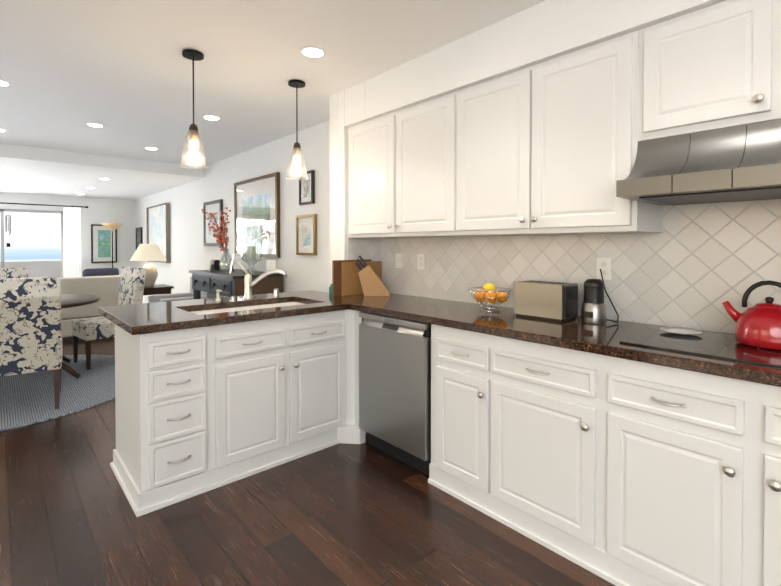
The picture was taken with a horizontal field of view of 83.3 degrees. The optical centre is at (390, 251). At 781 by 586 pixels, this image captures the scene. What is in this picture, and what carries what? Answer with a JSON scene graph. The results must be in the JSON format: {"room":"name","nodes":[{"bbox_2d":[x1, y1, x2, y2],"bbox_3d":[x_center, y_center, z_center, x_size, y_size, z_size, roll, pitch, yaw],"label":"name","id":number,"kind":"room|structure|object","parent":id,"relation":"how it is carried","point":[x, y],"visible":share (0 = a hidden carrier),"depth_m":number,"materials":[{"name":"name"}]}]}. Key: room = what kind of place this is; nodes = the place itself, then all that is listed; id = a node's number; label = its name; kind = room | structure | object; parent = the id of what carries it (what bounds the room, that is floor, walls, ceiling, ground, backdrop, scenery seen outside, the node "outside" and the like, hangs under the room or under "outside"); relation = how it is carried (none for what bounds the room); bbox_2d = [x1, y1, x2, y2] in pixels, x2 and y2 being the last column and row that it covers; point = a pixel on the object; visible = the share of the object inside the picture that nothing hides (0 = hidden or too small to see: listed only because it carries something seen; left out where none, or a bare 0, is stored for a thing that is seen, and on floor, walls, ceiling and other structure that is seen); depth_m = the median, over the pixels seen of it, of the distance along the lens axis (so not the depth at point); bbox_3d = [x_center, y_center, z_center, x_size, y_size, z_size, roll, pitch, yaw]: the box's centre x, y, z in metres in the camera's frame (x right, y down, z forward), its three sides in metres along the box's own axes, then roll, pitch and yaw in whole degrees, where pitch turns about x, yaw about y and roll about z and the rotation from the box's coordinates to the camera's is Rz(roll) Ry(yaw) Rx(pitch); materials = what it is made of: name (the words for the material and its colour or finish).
{"room":"kitchen","nodes":[
{"label":"kitchen","id":0,"kind":"room"},
{"bbox_2d":[0,192,135,276],"bbox_3d":[-8.188,-0.066,8.113,6.115,2.500,0.200,-1,1,-42],"label":"wall","id":1,"kind":"structure","parent":0,"point":[103,210],"depth_m":9.53,"materials":[{"name":"white paint"}]},
{"bbox_2d":[0,209,63,277],"bbox_3d":[-8.335,0.151,7.970,3.900,1.970,0.060,-1,1,-42],"label":"window","id":2,"kind":"structure","parent":1,"relation":"in","point":[2,211],"depth_m":8.83,"materials":[{"name":"grey"}]},
{"bbox_2d":[0,202,87,276],"bbox_3d":[-8.169,0.105,7.863,4.605,2.125,0.060,-1,1,-42],"label":"curtain","id":3,"kind":"object","parent":1,"relation":"attached to","point":[72,237],"visible":0.85,"depth_m":9.20,"materials":[{"name":"sheer white fabric"}]},
{"bbox_2d":[91,224,116,262],"bbox_3d":[-6.291,-0.177,9.655,0.480,0.840,0.030,-1,1,-42],"label":"picture","id":4,"kind":"object","parent":1,"relation":"attached to","point":[101,243],"visible":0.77,"depth_m":9.63,"materials":[{"name":"black"}]},
{"bbox_2d":[0,0,544,199],"bbox_3d":[-3.339,-1.262,2.840,6.315,0.360,14.500,-1,1,-42],"label":"ceiling","id":5,"kind":"structure","parent":0,"point":[121,70],"depth_m":3.05,"materials":[{"name":"white paint"}]},
{"bbox_2d":[0,80,11,86],"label":"recessed light","id":6,"kind":"object","parent":5,"relation":"in","point":[3,83],"depth_m":3.27,"materials":[{"name":"white"}]},
{"bbox_2d":[85,123,104,127],"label":"recessed light","id":7,"kind":"object","parent":5,"relation":"in","point":[97,125],"depth_m":4.38,"materials":[{"name":"white"}]},
{"bbox_2d":[143,147,158,149],"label":"recessed light","id":8,"kind":"object","parent":5,"relation":"in","point":[149,148],"depth_m":5.42,"materials":[{"name":"white"}]},
{"bbox_2d":[180,49,206,168],"bbox_3d":[-1.232,-0.886,2.747,0.159,0.710,0.159,-1,1,-42],"label":"pendant lamp","id":9,"kind":"object","parent":5,"relation":"hanging from","point":[192,55],"visible":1,"depth_m":2.74,"materials":[{"name":"glass"}]},
{"bbox_2d":[202,115,220,120],"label":"recessed light","id":10,"kind":"object","parent":5,"relation":"in","point":[208,117],"depth_m":4.11,"materials":[{"name":"white"}]},
{"bbox_2d":[286,79,307,179],"bbox_3d":[-0.689,-0.892,3.235,0.159,0.710,0.159,-1,1,-42],"label":"pendant lamp","id":11,"kind":"object","parent":5,"relation":"hanging from","point":[295,83],"visible":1,"depth_m":3.23,"materials":[{"name":"glass"}]},
{"bbox_2d":[299,46,326,58],"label":"recessed light","id":12,"kind":"object","parent":5,"relation":"in","point":[313,52],"depth_m":2.72,"materials":[{"name":"white"}]},
{"bbox_2d":[0,337,614,585],"bbox_3d":[-3.339,1.318,2.876,6.315,0.120,14.500,-1,1,-42],"label":"floor","id":13,"kind":"structure","parent":0,"point":[362,514],"depth_m":2.02,"materials":[{"name":"brown wood"}]},
{"bbox_2d":[0,354,114,431],"bbox_3d":[-3.532,1.236,3.978,2.440,0.012,2.440,-1,1,-42],"label":"rug","id":14,"kind":"object","parent":13,"relation":"on","point":[26,399],"visible":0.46,"depth_m":3.85,"materials":[{"name":"grey carpet"}]},
{"bbox_2d":[0,267,27,278],"bbox_3d":[-4.150,0.700,4.659,0.500,1.039,0.590,-1,1,-42],"label":"dining chair","id":15,"kind":"object","parent":14,"relation":"on","point":[10,272],"visible":0.25,"depth_m":4.88,"materials":[{"name":"fabric"}]},
{"bbox_2d":[0,277,62,408],"bbox_3d":[-2.959,0.716,3.538,0.500,1.039,0.590,-1,1,-36],"label":"dining chair","id":16,"kind":"object","parent":14,"relation":"on","point":[31,340],"visible":1,"depth_m":3.37,"materials":[{"name":"fabric"}]},
{"bbox_2d":[61,294,99,378],"bbox_3d":[-3.552,0.850,4.250,1.240,0.743,1.240,-1,1,-42],"label":"dining table","id":17,"kind":"object","parent":14,"relation":"on","point":[70,300],"visible":0.17,"depth_m":4.31,"materials":[{"name":"brown wood"}]},
{"bbox_2d":[71,266,145,369],"bbox_3d":[-3.134,0.697,4.897,0.500,1.039,0.590,1,1,40],"label":"dining chair","id":18,"kind":"object","parent":14,"relation":"on","point":[131,291],"visible":0.69,"depth_m":4.83,"materials":[{"name":"fabric"}]},
{"bbox_2d":[60,268,120,337],"bbox_3d":[-5.065,0.732,6.002,2.329,0.963,1.070,-1,1,-42],"label":"sofa","id":19,"kind":"object","parent":13,"relation":"on","point":[103,284],"visible":0.25,"depth_m":6.11,"materials":[{"name":"beige upholstery fabric"}]},
{"bbox_2d":[82,268,118,276],"bbox_3d":[-4.265,0.492,6.496,0.473,0.497,0.268,-1,1,-42],"label":"pillow","id":20,"kind":"object","parent":19,"relation":"on","point":[95,271],"depth_m":6.46,"materials":[{"name":"blue fabric"}]},
{"bbox_2d":[101,223,122,267],"bbox_3d":[-5.943,0.281,9.393,0.420,1.770,0.420,-1,1,-42],"label":"torchiere floor lamp","id":21,"kind":"object","parent":13,"relation":"on","point":[111,227],"visible":0.67,"depth_m":9.32,"materials":[{"name":"black metal"}]},
{"bbox_2d":[143,284,173,294],"bbox_3d":[-3.727,0.868,6.781,0.560,0.670,0.560,-1,1,-42],"label":"side table","id":22,"kind":"object","parent":13,"relation":"on","point":[157,289],"visible":0.38,"depth_m":6.65,"materials":[{"name":"brown wood"}]},
{"bbox_2d":[130,244,165,286],"bbox_3d":[-3.727,0.204,6.772,0.500,0.655,0.500,-1,1,-42],"label":"table lamp","id":23,"kind":"object","parent":22,"relation":"on","point":[148,252],"visible":0.94,"depth_m":6.67,"materials":[{"name":"beige fabric"}]},
{"bbox_2d":[148,276,215,302],"bbox_3d":[-2.903,0.791,6.176,0.740,0.840,0.720,-1,1,-42],"label":"armchair","id":24,"kind":"object","parent":13,"relation":"on","point":[169,297],"visible":0.17,"depth_m":6.14,"materials":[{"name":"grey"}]},
{"bbox_2d":[189,269,282,298],"bbox_3d":[-1.837,0.731,5.149,0.594,0.990,1.370,-1,1,-42],"label":"console table","id":25,"kind":"object","parent":13,"relation":"on","point":[228,284],"visible":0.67,"depth_m":4.77,"materials":[{"name":"black wood"}]},
{"bbox_2d":[209,259,215,270],"bbox_3d":[-2.161,0.163,5.315,0.048,0.141,0.111,0,1,-6],"label":"framed picture","id":26,"kind":"object","parent":25,"relation":"on","point":[214,265],"depth_m":5.31,"materials":[{"name":"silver metal"}]},
{"bbox_2d":[202,207,233,270],"bbox_3d":[-2.175,-0.151,5.454,0.253,0.763,1.077,-1,1,-42],"label":"vase","id":27,"kind":"object","parent":25,"relation":"on","point":[220,241],"visible":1,"depth_m":5.29,"materials":[{"name":"clear glass"}]},
{"bbox_2d":[216,260,219,269],"bbox_3d":[-2.220,0.166,5.570,0.080,0.125,0.080,-1,1,-42],"label":"framed picture","id":28,"kind":"object","parent":25,"relation":"on","point":[217,261],"depth_m":5.55,"materials":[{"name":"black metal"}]},
{"bbox_2d":[229,253,234,272],"bbox_3d":[-1.807,0.128,5.015,0.057,0.219,0.171,0,1,-18],"label":"framed picture","id":29,"kind":"object","parent":25,"relation":"on","point":[231,267],"depth_m":4.94,"materials":[{"name":"silver metal"}]},
{"bbox_2d":[240,226,276,273],"bbox_3d":[-1.460,-0.021,4.825,0.382,0.520,0.244,-1,1,-42],"label":"candle","id":30,"kind":"object","parent":25,"relation":"on","point":[251,253],"visible":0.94,"depth_m":4.75,"materials":[{"name":"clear glass"}]},
{"bbox_2d":[98,0,780,585],"bbox_3d":[0.868,0.171,1.169,1.908,2.220,5.956,-1,1,-42],"label":"kitchen cabinets","id":31,"kind":"object","parent":13,"relation":"on","point":[628,454],"visible":1,"depth_m":2.06,"materials":[{"name":"white wood"}]},
{"bbox_2d":[215,260,287,300],"bbox_3d":[-0.999,0.199,3.163,0.478,0.278,0.255,-1,1,-42],"label":"faucet","id":32,"kind":"object","parent":31,"relation":"on","point":[249,285],"depth_m":3.19,"materials":[{"name":"silver metal"}]},
{"bbox_2d":[332,259,381,295],"bbox_3d":[-0.257,0.198,3.469,0.455,0.270,0.045,-1,1,-42],"label":"cutting boards","id":33,"kind":"object","parent":31,"relation":"on","point":[345,278],"visible":0.68,"depth_m":3.38,"materials":[{"name":"brown wood"}]},
{"bbox_2d":[355,256,388,295],"bbox_3d":[-0.142,0.182,3.385,0.264,0.306,0.100,0,1,1],"label":"knife block","id":34,"kind":"object","parent":31,"relation":"on","point":[372,283],"visible":1,"depth_m":3.34,"materials":[{"name":"brown wood"}]},
{"bbox_2d":[359,312,430,474],"bbox_3d":[0.223,0.823,2.833,0.621,0.870,0.592,-1,1,-42],"label":"dishwasher","id":35,"kind":"object","parent":31,"relation":"in","point":[395,351],"depth_m":2.59,"materials":[{"name":"silver metal"}]},
{"bbox_2d":[98,290,780,386],"bbox_3d":[0.865,0.386,1.169,1.901,0.040,5.956,-1,1,-42],"label":"countertop","id":36,"kind":"structure","parent":31,"relation":"on","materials":[{"name":"stone"}]},
{"bbox_2d":[468,283,511,311],"bbox_3d":[0.586,0.264,2.594,0.256,0.162,0.256,-1,1,-42],"label":"fruit basket","id":37,"kind":"object","parent":31,"relation":"on","point":[490,293],"visible":1,"depth_m":2.55,"materials":[{"name":"silver metal"}]},
{"bbox_2d":[514,280,577,321],"bbox_3d":[0.837,0.256,2.336,0.170,0.187,0.300,-1,1,-42],"label":"toaster","id":38,"kind":"object","parent":31,"relation":"on","point":[551,301],"visible":1,"depth_m":2.27,"materials":[{"name":"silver metal"}]},
{"bbox_2d":[581,269,618,323],"bbox_3d":[1.054,0.221,2.197,0.208,0.261,0.151,-1,1,-42],"label":"coffee grinder","id":39,"kind":"object","parent":31,"relation":"on","point":[593,311],"visible":1,"depth_m":2.14,"materials":[{"name":"silver metal"}]},
{"bbox_2d":[660,327,701,334],"bbox_3d":[1.241,0.341,1.879,0.154,0.014,0.154,-1,1,-42],"label":"plate","id":40,"kind":"object","parent":31,"relation":"on","point":[681,330],"visible":1,"depth_m":1.89,"materials":[{"name":"white ceramic"}]},
{"bbox_2d":[616,118,780,204],"bbox_3d":[1.512,-0.337,1.458,0.553,0.260,1.240,-1,1,-42],"label":"range hood","id":41,"kind":"object","parent":31,"relation":"attached to","point":[740,160],"depth_m":1.63,"materials":[{"name":"silver metal"}]},
{"bbox_2d":[620,326,780,367],"bbox_3d":[1.393,0.357,1.556,0.505,0.007,0.915,-1,1,-42],"label":"cooktop","id":42,"kind":"object","parent":31,"relation":"in","point":[714,345],"depth_m":1.64,"materials":[{"name":"black glass"}]},
{"bbox_2d":[722,280,780,349],"bbox_3d":[1.413,0.229,1.671,0.204,0.244,0.246,-1,1,-42],"label":"kettle","id":43,"kind":"object","parent":31,"relation":"on","point":[758,325],"visible":1,"depth_m":1.63,"materials":[{"name":"red metal"}]},
{"bbox_2d":[135,120,728,333],"bbox_3d":[-1.063,-0.021,4.899,0.200,2.500,14.500,-1,1,-42],"label":"wall","id":44,"kind":"structure","parent":0,"point":[189,250],"depth_m":5.36,"materials":[{"name":"white paint"}]},
{"bbox_2d":[136,227,142,249],"bbox_3d":[-5.591,-0.189,9.769,0.030,0.700,0.500,-1,1,-42],"label":"picture","id":45,"kind":"object","parent":44,"relation":"attached to","point":[139,235],"visible":0.54,"depth_m":9.73,"materials":[{"name":"black"}]},
{"bbox_2d":[146,203,169,262],"bbox_3d":[-4.538,-0.352,8.562,0.070,1.100,1.400,-1,1,-42],"label":"picture","id":46,"kind":"object","parent":44,"relation":"attached to","point":[158,224],"visible":0.83,"depth_m":8.42,"materials":[{"name":"brown"}]},
{"bbox_2d":[203,199,222,245],"bbox_3d":[-2.603,-0.412,6.434,0.030,0.660,0.690,-1,1,-42],"label":"picture","id":47,"kind":"object","parent":44,"relation":"attached to","point":[214,206],"visible":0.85,"depth_m":6.45,"materials":[{"name":"black"}]},
{"bbox_2d":[234,172,279,257],"bbox_3d":[-1.652,-0.417,5.366,0.040,0.960,1.190,-1,1,-42],"label":"mirror","id":48,"kind":"object","parent":44,"relation":"attached to","point":[256,201],"visible":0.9,"depth_m":5.26,"materials":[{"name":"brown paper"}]},
{"bbox_2d":[296,214,316,255],"bbox_3d":[-0.863,-0.170,4.498,0.030,0.410,0.360,-1,1,-42],"label":"picture","id":49,"kind":"object","parent":44,"relation":"attached to","point":[306,234],"visible":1,"depth_m":4.49,"materials":[{"name":"gold metal"}]},
{"bbox_2d":[299,170,314,204],"bbox_3d":[-0.857,-0.650,4.484,0.030,0.330,0.260,-1,1,-42],"label":"picture","id":50,"kind":"object","parent":44,"relation":"attached to","point":[306,191],"visible":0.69,"depth_m":4.47,"materials":[{"name":"black"}]},
{"bbox_2d":[348,238,379,260],"bbox_3d":[-0.212,0.112,3.546,0.326,0.443,0.008,-1,1,-42],"label":"backsplash","id":51,"kind":"structure","parent":44,"relation":"attached to","point":[366,248],"depth_m":3.54,"materials":[{"name":"tile"}]},
{"bbox_2d":[380,199,780,333],"bbox_3d":[1.739,-0.043,1.620,0.008,0.805,5.475,-1,1,-42],"label":"backsplash","id":52,"kind":"structure","parent":44,"relation":"attached to","point":[693,266],"depth_m":2.16,"materials":[{"name":"tile"}]},
{"bbox_2d":[396,254,401,267],"bbox_3d":[0.066,0.072,3.474,0.007,0.115,0.074,-1,1,-42],"label":"outlet","id":53,"kind":"object","parent":52,"relation":"attached to","point":[398,256],"depth_m":3.47,"materials":[{"name":"white plastic"}]},
{"bbox_2d":[417,254,424,269],"bbox_3d":[0.230,0.074,3.293,0.006,0.115,0.074,-1,1,-42],"label":"outlet","id":54,"kind":"object","parent":52,"relation":"attached to","point":[421,257],"depth_m":3.29,"materials":[{"name":"white plastic"}]},
{"bbox_2d":[596,257,610,279],"bbox_3d":[1.118,0.088,2.303,0.006,0.115,0.074,-1,1,-42],"label":"outlet","id":55,"kind":"object","parent":52,"relation":"attached to","point":[603,265],"depth_m":2.30,"materials":[{"name":"white plastic"}]},
{"bbox_2d":[329,0,725,283],"bbox_3d":[1.538,0.026,1.577,0.366,2.500,5.680,-1,1,-42],"label":"soffit","id":56,"kind":"structure","parent":0,"point":[545,30],"depth_m":2.44,"materials":[{"name":"white paint"}]},
{"label":"outside","id":57,"kind":"structure","parent":0,"visible":0},
{"bbox_2d":[0,212,60,277],"bbox_3d":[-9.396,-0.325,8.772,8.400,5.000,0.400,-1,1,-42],"label":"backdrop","id":58,"kind":"structure","parent":57,"point":[34,241],"depth_m":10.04,"materials":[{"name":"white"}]},
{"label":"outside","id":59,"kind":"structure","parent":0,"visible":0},
{"bbox_2d":[5,215,10,246],"bbox_3d":[-7.879,-0.614,9.054,0.095,1.030,0.100,-1,1,-42],"label":"wind chime","id":60,"kind":"object","parent":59,"point":[9,228],"visible":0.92,"depth_m":9.06,"materials":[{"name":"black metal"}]}
]}

